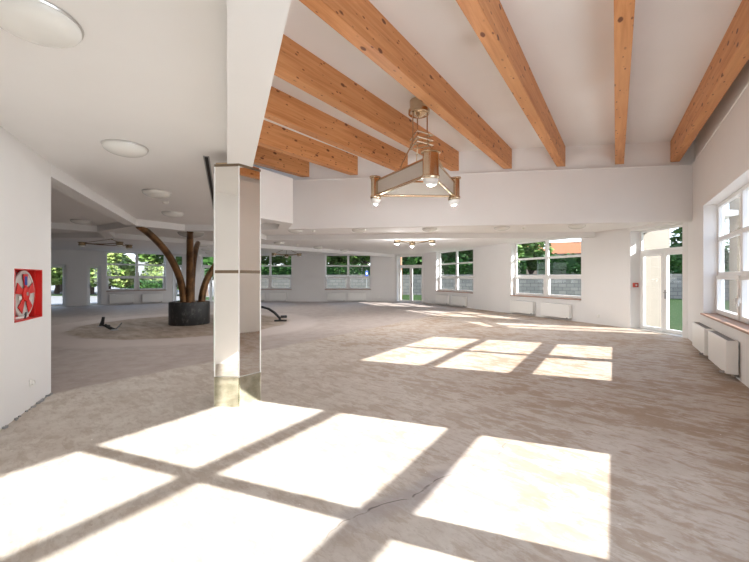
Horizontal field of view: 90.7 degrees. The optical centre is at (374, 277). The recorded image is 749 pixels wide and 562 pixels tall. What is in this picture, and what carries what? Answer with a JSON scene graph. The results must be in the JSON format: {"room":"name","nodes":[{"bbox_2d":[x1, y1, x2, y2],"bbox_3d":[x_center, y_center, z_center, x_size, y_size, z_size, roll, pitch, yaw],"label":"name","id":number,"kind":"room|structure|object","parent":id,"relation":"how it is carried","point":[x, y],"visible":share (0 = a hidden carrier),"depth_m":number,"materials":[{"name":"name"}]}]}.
{"room":"empty hall","nodes":[
{"label":"empty hall","id":0,"kind":"room"},
{"bbox_2d":[0,126,50,429],"bbox_3d":[-2.795,-0.010,1.377,0.261,3.020,7.500,0,0,-25],"label":"wall","id":1,"kind":"structure","parent":0,"point":[25,175],"depth_m":4.09,"materials":[{"name":"white paint"}]},
{"bbox_2d":[14,269,41,322],"bbox_3d":[-4.053,0.188,4.200,0.216,0.575,0.720,0,0,-25],"label":"hose reel","id":2,"kind":"object","parent":1,"relation":"attached to","point":[27,282],"visible":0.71,"depth_m":4.28,"materials":[{"name":"red paint"}]},
{"bbox_2d":[29,378,34,386],"bbox_3d":[-3.961,1.210,4.286,0.034,0.084,0.084,0,0,-25],"label":"wall socket","id":3,"kind":"object","parent":1,"relation":"attached to","point":[31,381],"visible":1,"depth_m":4.26,"materials":[{"name":"white plastic"}]},
{"bbox_2d":[51,164,136,225],"bbox_3d":[-5.258,-1.420,7.062,0.270,0.180,4.880,0,0,-22],"label":"trim","id":4,"kind":"structure","parent":1,"relation":"attached to","point":[61,181],"depth_m":6.19,"materials":[{"name":"paint"}]},
{"bbox_2d":[51,249,171,305],"bbox_3d":[-16.782,-0.010,19.288,11.046,3.020,0.321,0,0,-40],"label":"wall","id":5,"kind":"structure","parent":0,"point":[76,262],"depth_m":20.00,"materials":[{"name":"white paint"}]},
{"bbox_2d":[51,265,65,306],"bbox_3d":[-16.747,0.400,19.337,0.970,2.200,0.350,0,0,-40],"label":"door","id":6,"kind":"structure","parent":5,"relation":"in","point":[63,267],"depth_m":19.62,"materials":[{"name":"white"}]},
{"bbox_2d":[87,265,100,305],"bbox_3d":[-15.470,0.400,20.390,0.620,2.200,0.350,0,0,-40],"label":"door","id":7,"kind":"structure","parent":5,"relation":"in","point":[98,267],"depth_m":20.54,"materials":[{"name":"white"}]},
{"bbox_2d":[109,294,133,302],"bbox_3d":[-14.317,1.191,20.973,1.150,0.540,0.221,0,0,-40],"label":"radiator","id":8,"kind":"object","parent":5,"relation":"attached to","point":[113,298],"visible":1,"depth_m":20.92,"materials":[{"name":"white metal"}]},
{"bbox_2d":[106,252,164,291],"bbox_3d":[-13.925,-0.357,21.684,2.950,2.255,0.480,0,0,-40],"label":"window","id":9,"kind":"structure","parent":5,"relation":"in","point":[136,277],"depth_m":21.69,"materials":[{"name":"white"}]},
{"bbox_2d":[142,293,162,301],"bbox_3d":[-13.162,1.191,21.926,1.055,0.540,0.221,0,0,-40],"label":"radiator","id":10,"kind":"object","parent":5,"relation":"attached to","point":[157,297],"visible":1,"depth_m":21.90,"materials":[{"name":"white metal"}]},
{"bbox_2d":[172,254,213,300],"bbox_3d":[-11.115,-0.010,23.291,2.850,3.020,0.420,0,0,-17],"label":"wall","id":11,"kind":"structure","parent":0,"point":[198,278],"depth_m":23.08,"materials":[{"name":"white paint"}]},
{"bbox_2d":[174,255,181,300],"bbox_3d":[-12.175,0.050,22.962,0.490,2.900,0.400,0,0,-17],"label":"door","id":12,"kind":"structure","parent":11,"relation":"in","point":[175,256],"depth_m":22.99,"materials":[{"name":"white"}]},
{"bbox_2d":[202,256,213,301],"bbox_3d":[-10.404,0.050,23.494,1.070,2.900,0.400,0,0,-17],"label":"door","id":13,"kind":"structure","parent":11,"relation":"in","point":[203,266],"depth_m":23.55,"materials":[{"name":"white"}]},
{"bbox_2d":[227,0,290,166],"bbox_3d":[-1.081,-2.295,3.097,0.285,1.930,9.948,0,0,-22],"label":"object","id":14,"kind":"structure","parent":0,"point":[255,28],"depth_m":2.33,"materials":[{"name":"paint"}]},
{"bbox_2d":[261,254,394,301],"bbox_3d":[-4.194,-0.010,23.660,10.992,3.020,0.320,0,0,0],"label":"wall","id":15,"kind":"structure","parent":0,"point":[308,270],"depth_m":23.50,"materials":[{"name":"white paint"}]},
{"bbox_2d":[261,255,291,289],"bbox_3d":[-6.683,-0.357,23.690,2.830,2.255,0.480,0,0,0],"label":"window","id":16,"kind":"structure","parent":15,"relation":"in","point":[270,265],"depth_m":23.71,"materials":[{"name":"white"}]},
{"bbox_2d":[270,293,286,300],"bbox_3d":[-6.101,1.191,23.390,1.055,0.540,0.221,0,0,0],"label":"radiator","id":17,"kind":"object","parent":15,"relation":"attached to","point":[273,296],"visible":1,"depth_m":23.34,"materials":[{"name":"white metal"}]},
{"bbox_2d":[261,244,393,256],"bbox_3d":[-2.001,-1.420,20.040,0.270,0.180,9.774,0,0,42],"label":"trim","id":18,"kind":"structure","parent":15,"relation":"attached to","point":[263,246],"depth_m":19.02,"materials":[{"name":"paint"}]},
{"bbox_2d":[327,293,344,300],"bbox_3d":[-2.418,1.191,23.390,1.120,0.540,0.221,0,0,0],"label":"radiator","id":19,"kind":"object","parent":15,"relation":"attached to","point":[330,296],"visible":1,"depth_m":23.34,"materials":[{"name":"white metal"}]},
{"bbox_2d":[325,255,370,289],"bbox_3d":[-1.683,-0.357,23.690,2.930,2.255,0.480,0,0,0],"label":"window","id":20,"kind":"structure","parent":15,"relation":"in","point":[347,277],"depth_m":23.72,"materials":[{"name":"white"}]},
{"bbox_2d":[348,293,365,299],"bbox_3d":[-1.098,1.191,23.390,1.120,0.540,0.221,0,0,0],"label":"radiator","id":21,"kind":"object","parent":15,"relation":"attached to","point":[351,296],"visible":1,"depth_m":23.34,"materials":[{"name":"white metal"}]},
{"bbox_2d":[0,0,738,253],"bbox_3d":[-6.400,-1.560,10.000,31.200,0.120,28.000,0,0,0],"label":"ceiling","id":22,"kind":"structure","parent":0,"point":[152,74],"depth_m":3.44,"materials":[{"name":"paint"}]},
{"bbox_2d":[0,0,84,48],"bbox_3d":[-1.960,-1.448,2.130,0.458,0.103,0.458,0,0,0],"label":"dome light","id":23,"kind":"object","parent":22,"relation":"attached to","point":[39,22],"visible":1,"depth_m":2.07,"materials":[{"name":"white plastic"}]},
{"bbox_2d":[51,222,96,232],"bbox_3d":[-11.827,-1.420,7.214,10.302,0.180,0.270,0,0,-43],"label":"trim","id":24,"kind":"structure","parent":22,"relation":"attached to","point":[54,226],"depth_m":10.29,"materials":[{"name":"paint"}]},
{"bbox_2d":[51,233,108,238],"bbox_3d":[-14.990,-1.420,12.885,12.034,0.180,0.270,0,0,4],"label":"trim","id":25,"kind":"structure","parent":22,"relation":"attached to","point":[53,235],"depth_m":12.39,"materials":[{"name":"paint"}]},
{"bbox_2d":[70,219,91,224],"bbox_3d":[-7.640,-1.448,9.630,0.458,0.103,0.458,0,0,0],"label":"dome light","id":26,"kind":"object","parent":22,"relation":"attached to","point":[76,221],"visible":1,"depth_m":9.49,"materials":[{"name":"silver metal"}]},
{"bbox_2d":[78,239,132,249],"bbox_3d":[-10.025,-1.315,14.100,1.706,0.370,1.456,0,0,0],"label":"chandelier","id":27,"kind":"object","parent":22,"relation":"hanging from","point":[81,244],"visible":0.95,"depth_m":13.60,"materials":[{"name":"gold metal"}]},
{"bbox_2d":[101,139,148,157],"bbox_3d":[-2.840,-1.448,4.220,0.458,0.103,0.458,0,0,0],"label":"dome light","id":28,"kind":"object","parent":22,"relation":"attached to","point":[123,148],"visible":1,"depth_m":4.10,"materials":[{"name":"white plastic"}]},
{"bbox_2d":[141,189,171,197],"bbox_3d":[-3.790,-1.448,6.440,0.458,0.103,0.458,0,0,0],"label":"dome light","id":29,"kind":"object","parent":22,"relation":"attached to","point":[154,193],"visible":1,"depth_m":6.31,"materials":[{"name":"white plastic"}]},
{"bbox_2d":[161,211,183,217],"bbox_3d":[-4.640,-1.448,8.500,0.458,0.103,0.458,0,0,0],"label":"dome light","id":30,"kind":"object","parent":22,"relation":"attached to","point":[174,214],"visible":1,"depth_m":8.37,"materials":[{"name":"white plastic"}]},
{"bbox_2d":[97,219,265,245],"bbox_3d":[-6.190,-1.420,12.546,5.174,0.180,5.826,0,0,-26],"label":"trim","id":31,"kind":"structure","parent":22,"relation":"attached to","point":[106,230],"depth_m":10.39,"materials":[{"name":"paint"}]},
{"bbox_2d":[177,231,186,236],"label":"dome light","id":32,"kind":"object","parent":22,"relation":"attached to","point":[184,234],"depth_m":11.88,"materials":[{"name":"white plastic"}]},
{"bbox_2d":[194,232,203,237],"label":"dome light","id":33,"kind":"object","parent":22,"relation":"attached to","point":[196,234],"depth_m":12.08,"materials":[{"name":"white plastic"}]},
{"bbox_2d":[203,156,213,210],"bbox_3d":[-2.810,-1.496,6.400,0.070,0.008,3.985,0,0,-22],"label":"ceiling vent","id":34,"kind":"object","parent":22,"relation":"in","point":[206,158],"visible":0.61,"depth_m":5.45,"materials":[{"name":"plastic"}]},
{"bbox_2d":[254,166,292,228],"bbox_3d":[-2.453,-1.880,8.881,0.857,1.100,2.413,0,0,10],"label":"trim","id":35,"kind":"structure","parent":22,"relation":"attached to","point":[276,189],"depth_m":8.61,"materials":[{"name":"paint"}]},
{"bbox_2d":[271,250,301,257],"bbox_3d":[-4.220,-1.260,18.227,1.250,0.480,1.322,0,0,20],"label":"chandelier","id":36,"kind":"object","parent":22,"relation":"hanging from","point":[286,255],"visible":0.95,"depth_m":18.11,"materials":[{"name":"gold metal"}]},
{"bbox_2d":[288,230,302,232],"bbox_3d":[-2.470,-1.448,11.570,0.458,0.103,0.458,0,0,0],"label":"dome light","id":37,"kind":"object","parent":22,"relation":"attached to","point":[290,231],"visible":0.85,"depth_m":11.43,"materials":[{"name":"white plastic"}]},
{"bbox_2d":[352,229,365,232],"bbox_3d":[-0.480,-1.448,11.450,0.458,0.103,0.458,0,0,0],"label":"dome light","id":38,"kind":"object","parent":22,"relation":"attached to","point":[353,230],"visible":0.95,"depth_m":11.31,"materials":[{"name":"white plastic"}]},
{"bbox_2d":[394,239,435,246],"bbox_3d":[1.440,-1.345,13.800,1.515,0.310,1.255,0,0,0],"label":"chandelier","id":39,"kind":"object","parent":22,"relation":"hanging from","point":[431,241],"visible":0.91,"depth_m":13.32,"materials":[{"name":"gold metal"}]},
{"bbox_2d":[422,228,436,231],"bbox_3d":[1.670,-1.448,11.210,0.458,0.103,0.458,0,0,0],"label":"dome light","id":40,"kind":"object","parent":22,"relation":"attached to","point":[423,229],"visible":0.95,"depth_m":11.07,"materials":[{"name":"white plastic"}]},
{"bbox_2d":[494,226,509,230],"bbox_3d":[3.760,-1.448,10.920,0.458,0.103,0.458,0,0,0],"label":"dome light","id":41,"kind":"object","parent":22,"relation":"attached to","point":[499,228],"visible":1,"depth_m":10.77,"materials":[{"name":"white plastic"}]},
{"bbox_2d":[568,225,585,228],"bbox_3d":[5.780,-1.448,10.560,0.458,0.103,0.458,0,0,0],"label":"dome light","id":42,"kind":"object","parent":22,"relation":"attached to","point":[569,226],"visible":0.9,"depth_m":10.43,"materials":[{"name":"white plastic"}]},
{"bbox_2d":[0,302,748,561],"bbox_3d":[-6.900,1.560,9.950,30.200,0.120,27.900,0,0,0],"label":"floor","id":43,"kind":"structure","parent":0,"point":[377,431],"depth_m":3.24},
{"bbox_2d":[2,393,52,428],"bbox_3d":[-3.710,1.492,3.734,0.074,0.020,2.363,0,0,-25],"label":"rubble","id":44,"kind":"object","parent":43,"relation":"on","point":[50,394],"visible":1,"depth_m":4.28,"materials":[{"name":"grey concrete"}]},
{"bbox_2d":[97,317,109,326],"bbox_3d":[-8.340,1.355,11.400,0.360,0.326,0.200,0,0,0],"label":"pipe stub","id":45,"kind":"object","parent":43,"relation":"on","point":[101,324],"visible":0.82,"depth_m":11.36,"materials":[{"name":"black rubber"}]},
{"bbox_2d":[104,322,121,330],"bbox_3d":[-7.484,1.395,10.600,0.516,0.253,0.200,0,0,0],"label":"pipe stub","id":46,"kind":"object","parent":43,"relation":"on","point":[110,328],"visible":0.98,"depth_m":10.57,"materials":[{"name":"black metal"}]},
{"bbox_2d":[136,227,213,325],"bbox_3d":[-5.544,0.032,11.991,2.779,2.936,4.798,0,0,0],"label":"potted tree","id":47,"kind":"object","parent":43,"relation":"on","point":[188,311],"depth_m":11.61,"materials":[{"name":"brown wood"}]},
{"bbox_2d":[214,163,260,406],"bbox_3d":[-1.696,0.075,4.568,0.607,2.850,0.557,0,0,0],"label":"pillar","id":48,"kind":"structure","parent":43,"relation":"on","point":[237,187],"depth_m":4.32,"materials":[{"name":"white paint"}]},
{"bbox_2d":[261,306,286,320],"bbox_3d":[-3.750,1.243,12.974,1.478,0.537,0.297,0,0,16],"label":"hose","id":49,"kind":"object","parent":43,"relation":"on","point":[263,307],"visible":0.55,"depth_m":12.84,"materials":[{"name":"black rubber"}]},
{"bbox_2d":[400,257,401,299],"bbox_3d":[1.701,-0.420,25.767,0.350,4.160,3.518,0,0,6],"label":"wall","id":50,"kind":"structure","parent":0,"point":[400,257],"depth_m":25.90,"materials":[{"name":"beige paint"}]},
{"bbox_2d":[395,253,423,302],"bbox_3d":[2.261,-0.010,23.198,1.968,3.020,0.420,0,0,30],"label":"wall","id":51,"kind":"structure","parent":0,"point":[422,254],"depth_m":23.45,"materials":[{"name":"white paint"}]},
{"bbox_2d":[397,255,421,302],"bbox_3d":[2.256,0.050,23.190,1.710,2.900,0.400,0,0,30],"label":"door","id":52,"kind":"structure","parent":51,"relation":"in","point":[411,267],"depth_m":23.28,"materials":[{"name":"white"}]},
{"bbox_2d":[264,0,741,156],"bbox_3d":[2.050,-3.300,4.500,12.100,0.120,12.500,0,0,0],"label":"ceiling","id":53,"kind":"structure","parent":0,"point":[567,46],"depth_m":5.51,"materials":[{"name":"paint"}]},
{"bbox_2d":[253,146,308,176],"bbox_3d":[-2.549,-3.007,9.261,0.180,0.515,2.278,0,0,39],"label":"beam","id":54,"kind":"structure","parent":53,"relation":"attached to","point":[264,157],"depth_m":9.36,"materials":[{"name":"brown wood"}]},
{"bbox_2d":[258,120,357,174],"bbox_3d":[-1.628,-3.007,8.525,0.180,0.515,3.637,0,0,38],"label":"beam","id":55,"kind":"structure","parent":53,"relation":"attached to","point":[274,137],"depth_m":8.47,"materials":[{"name":"brown wood"}]},
{"bbox_2d":[264,86,407,170],"bbox_3d":[-0.701,-3.007,7.761,0.180,0.515,5.023,0,0,37],"label":"beam","id":56,"kind":"structure","parent":53,"relation":"attached to","point":[282,108],"depth_m":7.36,"materials":[{"name":"brown wood"}]},
{"bbox_2d":[274,34,458,170],"bbox_3d":[0.214,-3.007,6.996,0.180,0.515,6.400,0,0,36],"label":"beam","id":57,"kind":"structure","parent":53,"relation":"attached to","point":[296,65],"depth_m":6.00,"materials":[{"name":"brown wood"}]},
{"bbox_2d":[299,0,511,168],"bbox_3d":[1.145,-3.007,6.192,0.180,0.515,7.825,0,0,35],"label":"beam","id":58,"kind":"structure","parent":53,"relation":"attached to","point":[359,22],"depth_m":5.05,"materials":[{"name":"brown wood"}]},
{"bbox_2d":[370,97,460,205],"bbox_3d":[0.792,-2.325,6.484,1.776,1.830,1.806,0,0,0],"label":"chandelier","id":59,"kind":"object","parent":53,"relation":"hanging from","point":[403,182],"visible":0.99,"depth_m":6.67,"materials":[{"name":"gold metal"}]},
{"bbox_2d":[456,0,564,166],"bbox_3d":[2.063,-3.007,5.371,0.181,0.515,9.256,0,0,34],"label":"beam","id":60,"kind":"structure","parent":53,"relation":"attached to","point":[488,19],"depth_m":4.99,"materials":[{"name":"brown wood"}]},
{"bbox_2d":[614,0,634,163],"bbox_3d":[3.028,-3.007,4.510,0.181,0.515,10.763,0,0,33],"label":"beam","id":61,"kind":"structure","parent":53,"relation":"attached to","point":[624,10],"depth_m":4.79,"materials":[{"name":"brown wood"}]},
{"bbox_2d":[670,0,748,161],"bbox_3d":[3.956,-3.007,3.601,0.182,0.515,12.294,0,0,31],"label":"beam","id":62,"kind":"structure","parent":53,"relation":"attached to","point":[732,53],"depth_m":5.37,"materials":[{"name":"brown wood"}]},
{"bbox_2d":[424,228,627,327],"bbox_3d":[5.465,-0.010,16.885,0.320,3.020,12.305,0,0,-22],"label":"wall","id":63,"kind":"structure","parent":0,"point":[604,257],"depth_m":12.75,"materials":[{"name":"white paint"}]},
{"bbox_2d":[266,232,594,240],"bbox_3d":[1.770,-1.420,12.655,11.112,0.180,0.270,0,0,4],"label":"trim","id":64,"kind":"structure","parent":63,"relation":"attached to","point":[558,234],"depth_m":12.50,"materials":[{"name":"paint"}]},
{"bbox_2d":[435,294,449,304],"bbox_3d":[3.737,1.191,20.447,0.221,0.540,1.255,0,0,-22],"label":"radiator","id":65,"kind":"object","parent":63,"relation":"attached to","point":[442,299],"visible":1,"depth_m":20.32,"materials":[{"name":"white metal"}]},
{"bbox_2d":[438,248,472,292],"bbox_3d":[4.354,-0.357,19.718,0.480,2.255,3.410,0,0,-22],"label":"window","id":66,"kind":"structure","parent":63,"relation":"in","point":[456,277],"depth_m":19.73,"materials":[{"name":"white"}]},
{"bbox_2d":[451,295,466,305],"bbox_3d":[4.317,1.191,19.010,0.221,0.540,1.255,0,0,-22],"label":"radiator","id":67,"kind":"object","parent":63,"relation":"attached to","point":[455,300],"visible":1,"depth_m":18.84,"materials":[{"name":"white metal"}]},
{"bbox_2d":[510,300,534,314],"bbox_3d":[5.953,1.191,14.957,0.221,0.540,1.255,0,0,-22],"label":"radiator","id":68,"kind":"object","parent":63,"relation":"attached to","point":[527,307],"visible":1,"depth_m":14.85,"materials":[{"name":"white metal"}]},
{"bbox_2d":[510,238,580,299],"bbox_3d":[6.583,-0.357,14.196,0.480,2.255,3.320,0,0,-22],"label":"window","id":69,"kind":"structure","parent":63,"relation":"in","point":[546,278],"depth_m":14.21,"materials":[{"name":"white"}]},
{"bbox_2d":[541,302,571,319],"bbox_3d":[6.563,1.191,13.446,0.221,0.540,1.255,0,0,-22],"label":"radiator","id":70,"kind":"object","parent":63,"relation":"attached to","point":[547,309],"visible":1,"depth_m":13.33,"materials":[{"name":"white metal"}]},
{"bbox_2d":[643,229,669,328],"bbox_3d":[8.701,-0.520,11.675,1.252,4.360,0.350,0,0,-20],"label":"wall","id":71,"kind":"structure","parent":0,"point":[660,239],"depth_m":11.49,"materials":[{"name":"beige paint"}]},
{"bbox_2d":[628,223,687,337],"bbox_3d":[7.907,-0.010,10.167,0.420,3.020,1.946,0,0,-5],"label":"wall","id":72,"kind":"structure","parent":0,"point":[633,232],"depth_m":11.04,"materials":[{"name":"white paint"}]},
{"bbox_2d":[631,225,681,336],"bbox_3d":[7.895,0.050,10.198,0.400,2.900,1.710,0,0,-5],"label":"door","id":73,"kind":"structure","parent":72,"relation":"in","point":[664,253],"depth_m":10.27,"materials":[{"name":"white"}]},
{"bbox_2d":[688,84,748,387],"bbox_3d":[4.469,-0.585,3.768,0.321,4.170,12.681,0,0,33],"label":"wall","id":74,"kind":"structure","parent":0,"point":[721,169],"depth_m":7.19,"materials":[{"name":"white paint"}]},
{"bbox_2d":[261,165,691,230],"bbox_3d":[1.984,-2.000,9.572,11.779,1.340,0.220,0,0,8],"label":"beam","id":75,"kind":"structure","parent":74,"relation":"attached to","point":[659,194],"depth_m":9.24,"materials":[{"name":"paint"}]},
{"bbox_2d":[293,164,691,180],"bbox_3d":[2.621,-2.658,9.373,9.858,0.025,0.030,0,0,8],"label":"trim","id":76,"kind":"structure","parent":74,"relation":"attached to","point":[678,164],"depth_m":9.17,"materials":[{"name":"paint"}]},
{"bbox_2d":[692,322,713,355],"bbox_3d":[6.392,1.191,7.240,0.221,0.540,1.220,0,0,33],"label":"radiator","id":77,"kind":"object","parent":74,"relation":"attached to","point":[700,330],"visible":0.81,"depth_m":7.04,"materials":[{"name":"white metal"}]},
{"bbox_2d":[695,322,711,328],"bbox_3d":[6.412,0.924,7.235,0.090,0.006,1.175,0,0,33],"label":"grille","id":78,"kind":"object","parent":77,"relation":"attached to","point":[700,325],"depth_m":7.18,"materials":[{"name":"grey metal"}]},
{"bbox_2d":[695,81,748,160],"bbox_3d":[4.439,-2.658,4.009,0.030,0.025,10.352,0,0,33],"label":"trim","id":79,"kind":"structure","parent":74,"relation":"attached to","point":[742,91],"depth_m":6.06,"materials":[{"name":"paint"}]},
{"bbox_2d":[708,331,739,377],"bbox_3d":[5.550,1.191,5.938,0.221,0.540,1.220,0,0,33],"label":"radiator","id":80,"kind":"object","parent":74,"relation":"attached to","point":[723,351],"visible":1,"depth_m":5.57,"materials":[{"name":"white metal"}]},
{"bbox_2d":[711,331,734,340],"bbox_3d":[5.571,0.924,5.934,0.090,0.006,1.175,0,0,33],"label":"grille","id":81,"kind":"object","parent":80,"relation":"attached to","point":[718,335],"depth_m":5.85,"materials":[{"name":"grey metal"}]},
{"bbox_2d":[700,183,748,334],"bbox_3d":[5.995,-0.357,6.073,0.480,2.255,3.390,0,0,33],"label":"window","id":82,"kind":"structure","parent":74,"relation":"in","point":[739,321],"depth_m":6.11,"materials":[{"name":"white"}]},
{"bbox_2d":[695,59,748,158],"bbox_3d":[4.402,-2.965,3.616,0.271,0.590,12.353,0,0,33],"label":"wall","id":83,"kind":"structure","parent":0,"point":[742,79],"depth_m":6.47,"materials":[{"name":"white paint"}]},
{"bbox_2d":[253,140,694,179],"bbox_3d":[1.980,-2.965,9.599,11.780,0.590,0.160,0,0,8],"label":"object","id":84,"kind":"structure","parent":83,"relation":"attached to","point":[652,153],"depth_m":9.20,"materials":[{"name":"paint"}]},
{"bbox_2d":[729,196,739,312],"bbox_3d":[9.709,-0.520,8.722,2.089,4.360,0.350,0,0,11],"label":"wall","id":85,"kind":"structure","parent":0,"point":[734,221],"depth_m":8.93,"materials":[{"name":"beige paint"}]},
{"label":"outside","id":86,"kind":"structure","parent":0,"visible":0},
{"bbox_2d":[51,285,213,304],"bbox_3d":[20.000,1.830,35.000,280.000,0.340,250.000,0,0,0],"label":"ground","id":87,"kind":"structure","parent":86,"point":[55,300],"depth_m":31.50,"materials":[{"name":"grey concrete"}]},
{"bbox_2d":[51,268,61,293],"bbox_3d":[-33.333,-1.809,38.816,8.290,7.004,6.227,0,0,-31],"label":"broadleaf tree","id":88,"kind":"object","parent":87,"relation":"on","point":[57,286],"visible":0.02,"depth_m":38.78,"materials":[{"name":"green plant"}]},
{"bbox_2d":[51,256,134,293],"bbox_3d":[-29.358,-1.809,38.297,8.290,7.004,6.227,0,0,-24],"label":"broadleaf tree","id":89,"kind":"object","parent":87,"relation":"on","point":[55,273],"visible":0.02,"depth_m":36.38,"materials":[{"name":"green plant"}]},
{"bbox_2d":[51,294,178,295],"bbox_3d":[-28.500,1.625,35.200,23.000,0.070,1.600,0,0,0],"label":"verge","id":90,"kind":"structure","parent":87,"relation":"on","point":[51,294],"depth_m":35.03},
{"bbox_2d":[90,253,139,288],"bbox_3d":[-25.336,-0.983,35.678,6.316,5.336,4.744,0,0,31],"label":"broadleaf tree","id":91,"kind":"object","parent":87,"relation":"on","point":[112,270],"visible":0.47,"depth_m":34.59,"materials":[{"name":"green plant"}]},
{"bbox_2d":[139,262,163,281],"bbox_3d":[-33.633,-0.388,55.937,3.677,4.136,4.895,0,0,-14],"label":"broadleaf tree","id":92,"kind":"object","parent":87,"relation":"on","point":[152,270],"visible":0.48,"depth_m":55.01,"materials":[{"name":"green plant"}]},
{"bbox_2d":[127,280,178,289],"bbox_3d":[-30.713,0.959,51.915,6.967,1.403,1.406,0,0,-27],"label":"hedge","id":93,"kind":"object","parent":87,"relation":"on","point":[142,284],"visible":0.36,"depth_m":51.31,"materials":[{"name":"green plant"}]},
{"bbox_2d":[134,254,181,267],"bbox_3d":[-19.593,-2.112,36.057,5.747,7.584,6.294,0,0,-8],"label":"broadleaf tree","id":94,"kind":"object","parent":87,"relation":"on","point":[150,258],"visible":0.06,"depth_m":33.76,"materials":[{"name":"green plant"}]},
{"bbox_2d":[133,257,213,286],"bbox_3d":[-38.000,-2.390,72.000,12.800,8.100,9.800,0,0,-11],"label":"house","id":95,"kind":"structure","parent":87,"relation":"on","point":[140,268],"depth_m":66.61,"materials":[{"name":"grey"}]},
{"bbox_2d":[177,257,213,295],"bbox_3d":[-15.461,-2.833,33.908,4.848,9.055,5.508,0,0,13],"label":"broadleaf tree","id":96,"kind":"object","parent":87,"relation":"on","point":[206,260],"visible":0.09,"depth_m":32.13,"materials":[{"name":"green plant"}]},
{"bbox_2d":[261,256,281,264],"bbox_3d":[-14.107,-2.455,43.926,6.270,8.274,6.866,0,0,-1],"label":"broadleaf tree","id":97,"kind":"object","parent":87,"relation":"on","point":[264,259],"visible":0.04,"depth_m":44.37,"materials":[{"name":"green plant"}]},
{"bbox_2d":[272,256,290,264],"bbox_3d":[-9.598,-2.626,43.425,7.152,8.618,6.531,0,0,13],"label":"broadleaf tree","id":98,"kind":"object","parent":87,"relation":"on","point":[284,261],"visible":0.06,"depth_m":43.61,"materials":[{"name":"green plant"}]},
{"bbox_2d":[259,262,409,274],"bbox_3d":[-5.924,0.012,39.252,19.722,3.295,1.594,0,0,14],"label":"hedge","id":99,"kind":"object","parent":87,"relation":"on","point":[264,270],"visible":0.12,"depth_m":38.29,"materials":[{"name":"green plant"}]},
{"bbox_2d":[261,275,409,294],"bbox_3d":[-6.017,0.670,37.576,19.525,1.980,0.260,0,0,15],"label":"wall","id":100,"kind":"structure","parent":87,"relation":"on","point":[276,282],"depth_m":36.76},
{"bbox_2d":[327,256,354,264],"bbox_3d":[-4.710,-2.455,42.045,6.270,8.274,6.866,0,0,-17],"label":"broadleaf tree","id":101,"kind":"object","parent":87,"relation":"on","point":[330,259],"visible":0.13,"depth_m":40.04,"materials":[{"name":"green plant"}]},
{"bbox_2d":[340,256,369,264],"bbox_3d":[-0.889,-2.797,40.935,6.792,8.963,7.438,0,0,-9],"label":"broadleaf tree","id":102,"kind":"object","parent":87,"relation":"on","point":[365,260],"visible":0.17,"depth_m":39.19,"materials":[{"name":"green plant"}]},
{"bbox_2d":[402,256,441,274],"bbox_3d":[4.414,-2.833,38.334,5.509,9.055,4.848,0,0,-25],"label":"broadleaf tree","id":103,"kind":"object","parent":87,"relation":"on","point":[405,260],"visible":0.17,"depth_m":36.57,"materials":[{"name":"green plant"}]},
{"bbox_2d":[178,295,728,330],"bbox_3d":[8.000,1.650,23.700,44.000,0.100,28.600,0,0,0],"label":"lawn","id":104,"kind":"structure","parent":87,"relation":"on","point":[675,304],"depth_m":19.41,"materials":[{"name":"green plant"}]},
{"bbox_2d":[441,250,472,262],"bbox_3d":[8.848,-3.013,37.667,5.729,9.417,5.042,0,0,-4],"label":"broadleaf tree","id":105,"kind":"object","parent":87,"relation":"on","point":[450,257],"visible":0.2,"depth_m":36.31,"materials":[{"name":"green plant"}]},
{"bbox_2d":[416,261,527,274],"bbox_3d":[9.094,0.005,35.183,10.231,3.310,1.581,0,0,18],"label":"hedge","id":106,"kind":"object","parent":87,"relation":"on","point":[462,268],"visible":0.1,"depth_m":35.02,"materials":[{"name":"green plant"}]},
{"bbox_2d":[413,274,538,294],"bbox_3d":[8.741,0.670,33.373,11.163,1.980,0.260,0,0,18],"label":"wall","id":107,"kind":"structure","parent":87,"relation":"on","point":[524,285],"depth_m":33.41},
{"bbox_2d":[460,245,524,261],"bbox_3d":[11.233,-2.112,36.914,6.294,7.584,5.747,0,0,-1],"label":"broadleaf tree","id":108,"kind":"object","parent":87,"relation":"on","point":[520,250],"visible":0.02,"depth_m":35.22,"materials":[{"name":"green plant"}]},
{"bbox_2d":[518,241,554,273],"bbox_3d":[17.242,-1.769,41.080,5.225,6.895,5.722,0,0,15],"label":"broadleaf tree","id":109,"kind":"object","parent":87,"relation":"on","point":[532,251],"visible":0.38,"depth_m":39.42,"materials":[{"name":"green plant"}]},
{"bbox_2d":[549,242,580,255],"bbox_3d":[33.500,-2.590,63.000,9.800,8.500,8.800,0,0,23],"label":"house","id":110,"kind":"structure","parent":87,"relation":"on","point":[561,248],"depth_m":61.12,"materials":[{"name":"orange"}]},
{"bbox_2d":[537,253,681,273],"bbox_3d":[20.469,-0.299,31.703,12.227,3.918,1.586,0,0,17],"label":"hedge","id":111,"kind":"object","parent":87,"relation":"on","point":[572,265],"visible":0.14,"depth_m":32.33,"materials":[{"name":"green plant"}]},
{"bbox_2d":[539,274,681,298],"bbox_3d":[19.037,0.670,30.125,10.440,1.980,0.260,0,0,17],"label":"wall","id":112,"kind":"structure","parent":87,"relation":"on","point":[557,286],"depth_m":30.76,"materials":[{"name":"grey brick"}]},
{"bbox_2d":[670,220,728,271],"bbox_3d":[27.480,-2.474,31.348,5.068,8.330,4.460,0,0,-13],"label":"broadleaf tree","id":113,"kind":"object","parent":87,"relation":"on","point":[674,240],"visible":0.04,"depth_m":31.36,"materials":[{"name":"green plant"}]},
{"bbox_2d":[724,280,728,299],"bbox_3d":[28.602,0.670,22.830,0.260,1.980,14.603,0,0,-38],"label":"wall","id":114,"kind":"structure","parent":87,"relation":"on","point":[726,282],"depth_m":26.71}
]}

